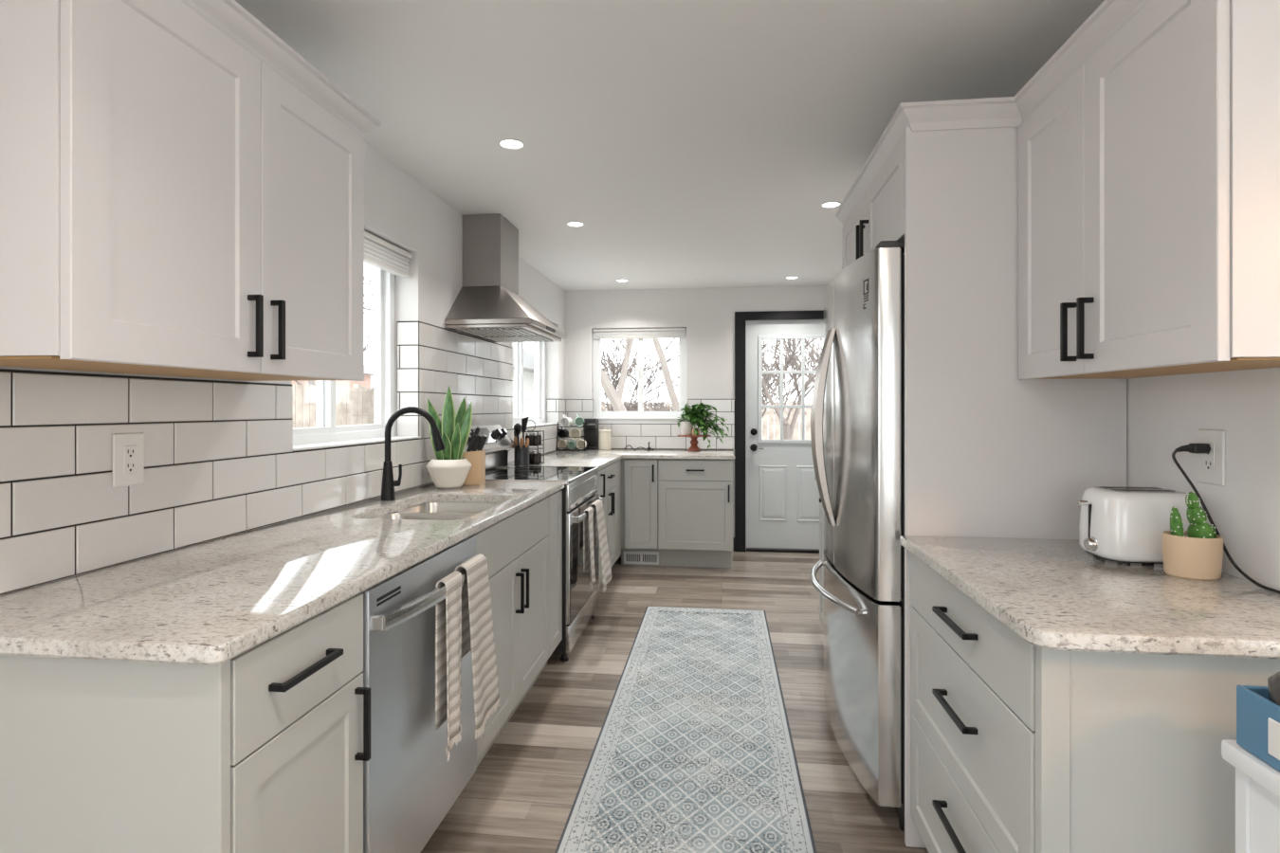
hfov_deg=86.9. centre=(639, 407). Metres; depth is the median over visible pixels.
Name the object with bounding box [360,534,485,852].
dishwasher
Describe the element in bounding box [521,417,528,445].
spatula
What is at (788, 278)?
recessed light
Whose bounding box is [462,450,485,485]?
knife block
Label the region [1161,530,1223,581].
pot
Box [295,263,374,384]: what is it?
bare tree
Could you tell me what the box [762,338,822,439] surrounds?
bare tree
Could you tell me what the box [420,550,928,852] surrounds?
floor
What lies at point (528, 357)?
window
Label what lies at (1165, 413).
wall
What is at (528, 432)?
spice jar
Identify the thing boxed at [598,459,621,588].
base cabinet
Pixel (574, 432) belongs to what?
mug
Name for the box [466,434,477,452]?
kitchen knife
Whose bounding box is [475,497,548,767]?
base cabinet
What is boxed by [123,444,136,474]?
receptacle
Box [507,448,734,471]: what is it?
countertop
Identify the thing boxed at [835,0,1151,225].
crown molding
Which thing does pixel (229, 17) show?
crown molding
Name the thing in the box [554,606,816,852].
runner rug
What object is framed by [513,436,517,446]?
wooden spoon
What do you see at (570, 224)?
diffuser
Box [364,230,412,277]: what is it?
roller shade
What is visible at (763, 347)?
bare tree
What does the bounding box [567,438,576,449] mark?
mug
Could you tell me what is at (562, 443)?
mug
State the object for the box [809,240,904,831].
fridge
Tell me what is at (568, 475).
cooktop
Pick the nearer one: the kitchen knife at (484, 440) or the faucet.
the faucet
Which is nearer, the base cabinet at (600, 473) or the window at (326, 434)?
the window at (326, 434)
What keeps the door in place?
in the wall at (707, 315)
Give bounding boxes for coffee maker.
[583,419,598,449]
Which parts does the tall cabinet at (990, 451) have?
door, handle, handle, door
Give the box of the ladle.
[513,423,521,445]
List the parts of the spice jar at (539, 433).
glass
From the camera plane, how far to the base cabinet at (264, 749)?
1.11 m
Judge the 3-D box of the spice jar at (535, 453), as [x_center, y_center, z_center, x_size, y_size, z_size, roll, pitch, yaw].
[-0.684,0.325,4.424,0.040,0.078,0.040,0,0,7]
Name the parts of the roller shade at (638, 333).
head rail, rail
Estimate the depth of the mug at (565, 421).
5.89 m
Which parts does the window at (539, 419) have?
sash, sash, sill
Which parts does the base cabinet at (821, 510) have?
drawer, door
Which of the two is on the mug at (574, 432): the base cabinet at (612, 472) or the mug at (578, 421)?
the mug at (578, 421)
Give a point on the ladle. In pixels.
(517, 428)
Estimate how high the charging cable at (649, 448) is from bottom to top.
0.070 m
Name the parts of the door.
knob, embossed panel, embossed panel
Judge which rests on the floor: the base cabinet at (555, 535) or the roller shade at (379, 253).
the base cabinet at (555, 535)
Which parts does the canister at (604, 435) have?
lid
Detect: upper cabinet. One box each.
[0,0,364,381]
[1018,0,1279,379]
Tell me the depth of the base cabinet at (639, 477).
5.36 m
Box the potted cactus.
[1161,491,1223,581]
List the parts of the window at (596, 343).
sash, sill, sash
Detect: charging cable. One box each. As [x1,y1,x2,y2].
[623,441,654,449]
[1171,443,1279,594]
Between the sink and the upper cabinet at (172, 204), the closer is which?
the upper cabinet at (172, 204)
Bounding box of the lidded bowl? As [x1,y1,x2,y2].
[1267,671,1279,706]
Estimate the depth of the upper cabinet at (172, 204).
1.30 m
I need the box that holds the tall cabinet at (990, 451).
[841,126,1126,848]
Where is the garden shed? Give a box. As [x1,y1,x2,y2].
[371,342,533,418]
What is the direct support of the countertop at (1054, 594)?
on the base cabinet at (1017, 746)
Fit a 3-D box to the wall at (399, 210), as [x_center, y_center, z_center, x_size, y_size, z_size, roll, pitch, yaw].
[-1.332,0.105,1.813,0.220,2.355,9.280,0,0,7]
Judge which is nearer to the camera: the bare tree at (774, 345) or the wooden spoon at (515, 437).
the wooden spoon at (515, 437)
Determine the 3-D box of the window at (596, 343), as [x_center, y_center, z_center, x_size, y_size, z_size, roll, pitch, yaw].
[-0.006,-0.309,6.175,0.863,0.828,0.120,0,0,7]
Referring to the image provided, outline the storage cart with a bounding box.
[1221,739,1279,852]
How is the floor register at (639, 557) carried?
attached to the base cabinet at (639, 477)
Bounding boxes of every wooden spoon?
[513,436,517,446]
[519,437,523,448]
[525,438,529,447]
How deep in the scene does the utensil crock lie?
4.25 m
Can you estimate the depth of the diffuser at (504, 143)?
2.74 m
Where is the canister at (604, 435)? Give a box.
[598,427,611,449]
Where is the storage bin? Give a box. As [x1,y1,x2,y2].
[1236,685,1279,771]
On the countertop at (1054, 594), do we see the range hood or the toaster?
the toaster
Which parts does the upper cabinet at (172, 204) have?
door, panel, handle, handle, door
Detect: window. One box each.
[292,267,420,451]
[512,342,559,428]
[591,328,686,419]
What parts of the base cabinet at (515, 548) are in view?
door, handle, handle, door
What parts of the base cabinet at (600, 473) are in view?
handle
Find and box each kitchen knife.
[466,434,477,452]
[468,426,480,445]
[472,435,481,451]
[477,435,487,451]
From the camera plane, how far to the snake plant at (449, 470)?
3.12 m
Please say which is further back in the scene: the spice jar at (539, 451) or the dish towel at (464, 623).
the spice jar at (539, 451)
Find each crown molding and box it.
[180,0,381,137]
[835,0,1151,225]
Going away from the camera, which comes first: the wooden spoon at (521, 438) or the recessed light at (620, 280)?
the wooden spoon at (521, 438)
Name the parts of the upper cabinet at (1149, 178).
door, handle, handle, door, panel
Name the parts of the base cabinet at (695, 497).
drawer, handle, door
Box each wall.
[0,142,565,596]
[565,285,826,551]
[1126,367,1279,590]
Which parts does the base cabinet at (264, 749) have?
panel, drawer, door, handle, handle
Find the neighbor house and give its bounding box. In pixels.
[291,365,374,388]
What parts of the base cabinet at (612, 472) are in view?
door, drawer, handle, handle, door, filler panel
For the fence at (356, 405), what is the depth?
10.04 m
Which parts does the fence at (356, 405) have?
post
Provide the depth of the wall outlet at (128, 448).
1.62 m
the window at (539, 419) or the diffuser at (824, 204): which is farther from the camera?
the window at (539, 419)
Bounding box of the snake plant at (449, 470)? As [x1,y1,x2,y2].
[426,385,472,489]
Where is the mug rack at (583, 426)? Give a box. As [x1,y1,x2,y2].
[556,421,588,451]
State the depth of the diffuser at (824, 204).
3.56 m
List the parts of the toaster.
lever, plate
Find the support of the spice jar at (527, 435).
hanging from the spice rack at (533, 430)
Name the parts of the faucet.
lever, spout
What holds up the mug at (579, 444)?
in the mug rack at (583, 426)
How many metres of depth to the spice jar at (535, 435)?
4.41 m
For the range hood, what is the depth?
3.73 m
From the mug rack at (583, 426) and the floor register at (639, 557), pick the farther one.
the mug rack at (583, 426)
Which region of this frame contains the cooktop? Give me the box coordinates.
[485,465,598,484]
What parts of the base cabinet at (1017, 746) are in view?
handle, drawer, handle, handle, drawer, drawer, panel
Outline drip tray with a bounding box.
[583,446,597,449]
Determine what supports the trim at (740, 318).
attached to the wall at (707, 315)
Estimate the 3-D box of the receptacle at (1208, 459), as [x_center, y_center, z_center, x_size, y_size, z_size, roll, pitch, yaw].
[1.327,0.115,1.574,0.002,0.068,0.035,0,0,7]
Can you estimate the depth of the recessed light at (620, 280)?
5.66 m
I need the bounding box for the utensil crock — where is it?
[513,445,529,466]
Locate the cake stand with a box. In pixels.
[676,434,711,451]
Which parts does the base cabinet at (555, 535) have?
door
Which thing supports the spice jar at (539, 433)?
hanging from the spice rack at (533, 430)
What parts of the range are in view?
knob, knob, warming drawer, oven door, handle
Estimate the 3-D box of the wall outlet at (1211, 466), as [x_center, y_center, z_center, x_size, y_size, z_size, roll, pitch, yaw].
[1.330,0.115,1.574,0.009,0.128,0.086,0,0,7]
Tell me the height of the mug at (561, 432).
0.084 m
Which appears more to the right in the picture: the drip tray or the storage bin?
the storage bin
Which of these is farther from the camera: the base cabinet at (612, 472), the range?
the base cabinet at (612, 472)
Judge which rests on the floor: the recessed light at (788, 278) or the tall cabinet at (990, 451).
the tall cabinet at (990, 451)
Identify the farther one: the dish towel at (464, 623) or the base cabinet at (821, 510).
the base cabinet at (821, 510)
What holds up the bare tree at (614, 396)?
on the ground
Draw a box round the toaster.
[1077,486,1189,565]
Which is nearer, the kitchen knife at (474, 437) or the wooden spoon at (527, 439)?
the kitchen knife at (474, 437)
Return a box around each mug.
[557,428,568,438]
[557,438,568,449]
[559,414,572,426]
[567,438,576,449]
[568,427,583,439]
[574,414,584,426]
[576,438,586,449]
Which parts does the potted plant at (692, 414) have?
pot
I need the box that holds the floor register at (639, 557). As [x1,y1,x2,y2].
[623,550,658,565]
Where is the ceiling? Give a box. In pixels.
[235,0,1104,291]
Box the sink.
[374,501,502,520]
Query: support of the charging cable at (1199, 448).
on the countertop at (1054, 594)
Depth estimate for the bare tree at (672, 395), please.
9.19 m
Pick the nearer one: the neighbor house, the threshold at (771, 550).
the threshold at (771, 550)
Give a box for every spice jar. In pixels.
[525,433,530,444]
[528,432,533,444]
[532,433,537,445]
[532,451,537,463]
[535,432,541,444]
[535,450,541,462]
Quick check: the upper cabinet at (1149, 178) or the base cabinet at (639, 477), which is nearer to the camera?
the upper cabinet at (1149, 178)
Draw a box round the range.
[463,424,603,661]
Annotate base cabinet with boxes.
[0,593,370,852]
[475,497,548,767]
[532,490,562,684]
[595,468,604,585]
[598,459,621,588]
[621,458,659,566]
[658,458,732,567]
[814,474,823,629]
[910,552,1279,852]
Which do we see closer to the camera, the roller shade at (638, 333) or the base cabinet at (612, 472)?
the base cabinet at (612, 472)
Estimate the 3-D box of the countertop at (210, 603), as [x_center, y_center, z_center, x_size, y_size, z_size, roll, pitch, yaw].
[-0.836,0.389,2.250,0.643,0.032,2.336,0,0,7]
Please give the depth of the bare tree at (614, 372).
14.32 m
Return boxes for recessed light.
[497,138,525,149]
[566,220,585,226]
[616,278,628,281]
[785,276,798,279]
[820,201,841,207]
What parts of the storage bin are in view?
label plate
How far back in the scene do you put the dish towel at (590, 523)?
3.73 m
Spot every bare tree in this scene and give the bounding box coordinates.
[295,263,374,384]
[601,338,634,411]
[601,338,678,411]
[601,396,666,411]
[632,388,674,411]
[652,338,678,411]
[762,338,822,383]
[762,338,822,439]
[762,339,793,417]
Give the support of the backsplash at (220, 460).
attached to the wall at (399, 210)
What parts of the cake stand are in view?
plate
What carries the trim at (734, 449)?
attached to the wall at (707, 315)
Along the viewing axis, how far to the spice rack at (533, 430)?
4.39 m
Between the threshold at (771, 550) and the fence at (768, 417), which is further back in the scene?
the fence at (768, 417)
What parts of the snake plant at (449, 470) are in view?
pot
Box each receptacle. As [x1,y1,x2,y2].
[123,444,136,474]
[1203,441,1214,472]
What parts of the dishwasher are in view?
handle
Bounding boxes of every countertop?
[0,481,565,665]
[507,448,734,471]
[899,535,1279,659]
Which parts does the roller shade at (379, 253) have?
rail, head rail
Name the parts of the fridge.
handle, handle, door, handle, freezer drawer, door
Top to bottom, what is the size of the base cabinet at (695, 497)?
0.876 m
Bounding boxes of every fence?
[292,384,374,428]
[601,401,811,439]
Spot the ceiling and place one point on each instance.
(694, 143)
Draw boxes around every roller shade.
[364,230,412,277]
[592,328,685,339]
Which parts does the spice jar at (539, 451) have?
glass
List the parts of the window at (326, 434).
sash, sash, sill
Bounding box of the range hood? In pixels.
[444,213,566,342]
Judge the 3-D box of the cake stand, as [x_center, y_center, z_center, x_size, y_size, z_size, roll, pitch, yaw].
[0.468,0.305,5.836,0.294,0.136,0.294,0,0,7]
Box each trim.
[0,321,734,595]
[733,449,734,537]
[734,310,823,551]
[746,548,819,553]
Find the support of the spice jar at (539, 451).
on the spice rack at (533, 430)
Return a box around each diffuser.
[501,140,522,147]
[568,222,582,225]
[822,202,839,206]
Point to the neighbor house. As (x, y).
(368, 371)
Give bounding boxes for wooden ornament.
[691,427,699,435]
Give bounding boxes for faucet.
[380,406,445,500]
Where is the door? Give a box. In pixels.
[746,320,823,548]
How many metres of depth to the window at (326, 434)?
3.15 m
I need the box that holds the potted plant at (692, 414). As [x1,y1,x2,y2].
[676,402,729,448]
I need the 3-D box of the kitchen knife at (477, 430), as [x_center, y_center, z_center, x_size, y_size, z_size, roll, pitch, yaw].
[-0.824,0.171,3.320,0.077,0.152,0.015,0,0,-1]
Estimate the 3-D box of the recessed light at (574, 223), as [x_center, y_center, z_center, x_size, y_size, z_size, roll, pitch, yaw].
[-0.376,-1.069,3.933,0.108,0.006,0.108,0,0,7]
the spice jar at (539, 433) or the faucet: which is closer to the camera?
the faucet
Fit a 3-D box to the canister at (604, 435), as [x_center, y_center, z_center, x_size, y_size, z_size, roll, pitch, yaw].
[-0.314,0.277,6.031,0.119,0.192,0.119,0,0,7]
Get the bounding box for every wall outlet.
[112,432,144,488]
[1197,429,1225,486]
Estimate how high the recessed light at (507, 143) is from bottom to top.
0.006 m
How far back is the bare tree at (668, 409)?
15.81 m
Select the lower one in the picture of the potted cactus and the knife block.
the potted cactus
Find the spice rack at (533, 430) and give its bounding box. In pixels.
[524,420,544,465]
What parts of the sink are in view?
bowl, bowl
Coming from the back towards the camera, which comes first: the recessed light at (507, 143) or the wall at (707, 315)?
the wall at (707, 315)
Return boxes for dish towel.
[435,553,499,761]
[583,499,611,592]

